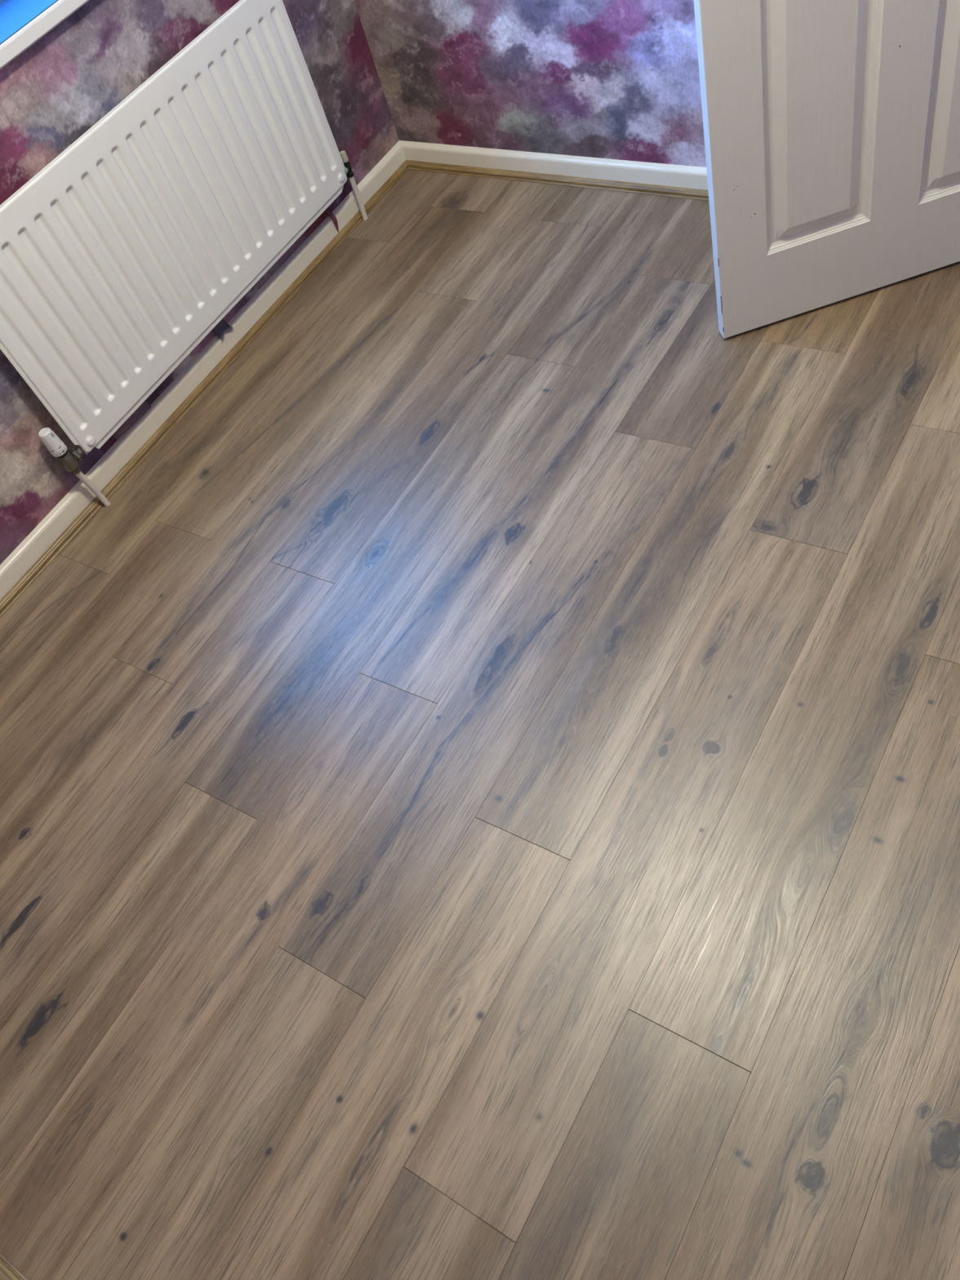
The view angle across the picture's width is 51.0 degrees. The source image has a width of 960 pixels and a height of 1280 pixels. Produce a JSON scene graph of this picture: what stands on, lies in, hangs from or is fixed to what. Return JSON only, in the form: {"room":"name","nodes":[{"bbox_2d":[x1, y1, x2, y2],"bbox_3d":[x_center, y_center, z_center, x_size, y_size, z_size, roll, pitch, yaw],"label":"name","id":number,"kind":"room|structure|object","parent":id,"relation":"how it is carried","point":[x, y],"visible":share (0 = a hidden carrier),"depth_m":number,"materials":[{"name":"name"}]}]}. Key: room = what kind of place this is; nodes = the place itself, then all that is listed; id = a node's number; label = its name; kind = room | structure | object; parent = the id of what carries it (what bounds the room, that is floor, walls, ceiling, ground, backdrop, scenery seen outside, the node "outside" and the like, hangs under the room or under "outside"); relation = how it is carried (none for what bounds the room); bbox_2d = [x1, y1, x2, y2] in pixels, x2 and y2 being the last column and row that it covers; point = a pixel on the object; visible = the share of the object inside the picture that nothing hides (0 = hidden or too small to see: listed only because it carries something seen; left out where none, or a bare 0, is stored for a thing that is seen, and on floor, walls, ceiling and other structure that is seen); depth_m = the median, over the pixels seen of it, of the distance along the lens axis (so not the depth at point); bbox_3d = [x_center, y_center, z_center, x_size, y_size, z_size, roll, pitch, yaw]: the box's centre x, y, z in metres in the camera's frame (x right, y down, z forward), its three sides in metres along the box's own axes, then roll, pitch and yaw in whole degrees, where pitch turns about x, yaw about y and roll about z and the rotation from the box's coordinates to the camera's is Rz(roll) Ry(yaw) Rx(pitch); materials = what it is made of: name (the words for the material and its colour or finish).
{"room":"empty bedroom","nodes":[
{"label":"empty bedroom","id":0,"kind":"room"},
{"bbox_2d":[0,0,399,564],"bbox_3d":[-1.351,-1.107,1.672,0.250,2.400,2.883,19,63,28],"label":"wall","id":1,"kind":"structure","parent":0,"point":[58,88],"depth_m":2.32,"materials":[{"name":"paper"}]},
{"bbox_2d":[0,0,89,69],"bbox_3d":[-1.047,-1.606,1.855,0.270,0.825,1.090,19,63,28],"label":"window","id":2,"kind":"structure","parent":1,"relation":"in","point":[23,23],"depth_m":2.06,"materials":[{"name":"white plastic"}]},
{"bbox_2d":[0,0,346,453],"bbox_3d":[-0.743,-1.033,2.445,0.066,0.550,1.146,19,63,28],"label":"radiator","id":3,"kind":"object","parent":1,"relation":"attached to","point":[118,257],"visible":1,"depth_m":2.40,"materials":[{"name":"white metal"}]},
{"bbox_2d":[38,427,84,475],"bbox_3d":[-0.977,-0.448,2.365,0.039,0.133,0.060,31,69,33],"label":"valve","id":4,"kind":"object","parent":3,"relation":"attached to","point":[68,460],"visible":1,"depth_m":2.35,"materials":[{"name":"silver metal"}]},
{"bbox_2d":[339,150,354,177],"bbox_3d":[-0.384,-1.347,2.857,0.023,0.073,0.039,19,63,28],"label":"valve","id":5,"kind":"object","parent":3,"relation":"attached to","point":[348,171],"visible":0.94,"depth_m":2.85,"materials":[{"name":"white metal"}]},
{"bbox_2d":[0,141,405,600],"bbox_3d":[-0.927,-0.439,2.539,0.017,0.069,2.783,19,63,28],"label":"baseboard","id":6,"kind":"structure","parent":1,"relation":"attached to","point":[67,510],"depth_m":2.65,"materials":[{"name":"beige paint"}]},
{"bbox_2d":[0,160,408,617],"bbox_3d":[-0.904,-0.418,2.550,0.020,0.017,2.750,19,63,28],"label":"trim","id":7,"kind":"structure","parent":1,"relation":"attached to","point":[146,449],"depth_m":2.66,"materials":[{"name":"brown wood"}]},
{"bbox_2d":[213,318,233,340],"bbox_3d":[-0.694,-0.842,2.689,0.023,0.056,0.052,19,63,28],"label":"flap","id":8,"kind":"object","parent":1,"relation":"attached to","point":[222,326],"visible":0.66,"depth_m":2.70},
{"bbox_2d":[324,208,338,232],"bbox_3d":[-0.430,-1.220,2.911,0.030,0.100,0.017,19,63,28],"label":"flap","id":9,"kind":"object","parent":1,"relation":"attached to","point":[326,211],"visible":0.76,"depth_m":2.91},
{"bbox_2d":[0,168,959,1279],"bbox_3d":[0.453,-0.389,2.110,2.785,0.001,4.450,19,63,28],"label":"floor","id":10,"kind":"structure","parent":0,"point":[479,793],"depth_m":1.77,"materials":[{"name":"brown laminate"}]},
{"bbox_2d":[0,1253,27,1279],"bbox_3d":[-0.484,1.015,1.367,2.682,0.017,0.020,19,63,28],"label":"trim","id":11,"kind":"structure","parent":10,"relation":"on","point":[7,1271],"depth_m":1.49,"materials":[{"name":"brown wood"}]},
{"bbox_2d":[75,471,111,506],"bbox_3d":[-0.949,-0.373,2.459,0.026,0.132,0.017,-31,52,-6],"label":"pipe","id":12,"kind":"object","parent":10,"relation":"on","point":[81,476],"visible":0.96,"depth_m":2.46,"materials":[{"name":"white paint"}]},
{"bbox_2d":[348,176,368,220],"bbox_3d":[-0.356,-1.294,2.939,0.017,0.142,0.018,19,63,28],"label":"pipe","id":13,"kind":"object","parent":10,"relation":"on","point":[352,180],"visible":1,"depth_m":2.94,"materials":[{"name":"white paint"}]},
{"bbox_2d":[354,0,706,167],"bbox_3d":[0.572,-1.816,1.582,3.019,2.400,0.120,21,63,29],"label":"wall","id":14,"kind":"structure","parent":0,"point":[610,79],"depth_m":2.63,"materials":[{"name":"paper"}]},
{"bbox_2d":[399,140,707,190],"bbox_3d":[0.499,-1.220,2.660,1.816,0.069,0.016,21,63,29],"label":"baseboard","id":15,"kind":"structure","parent":14,"relation":"attached to","point":[633,171],"depth_m":2.81,"materials":[{"name":"beige paint"}]},
{"bbox_2d":[405,160,708,200],"bbox_3d":[0.503,-1.189,2.669,1.800,0.017,0.020,21,63,29],"label":"trim","id":16,"kind":"structure","parent":14,"relation":"attached to","point":[597,184],"depth_m":2.82,"materials":[{"name":"brown wood"}]},
{"bbox_3d":[1.396,-1.412,1.255,0.880,2.040,0.159,19,63,28],"label":"door","id":17,"kind":"structure","parent":14,"relation":"in","visible":0},
{"bbox_2d":[693,0,959,338],"bbox_3d":[0.672,-1.378,1.494,0.772,1.970,0.140,-18,52,4],"label":"door","id":18,"kind":"structure","parent":17,"relation":"attached to","point":[832,127],"depth_m":1.97,"materials":[{"name":"white paint"}]}
]}

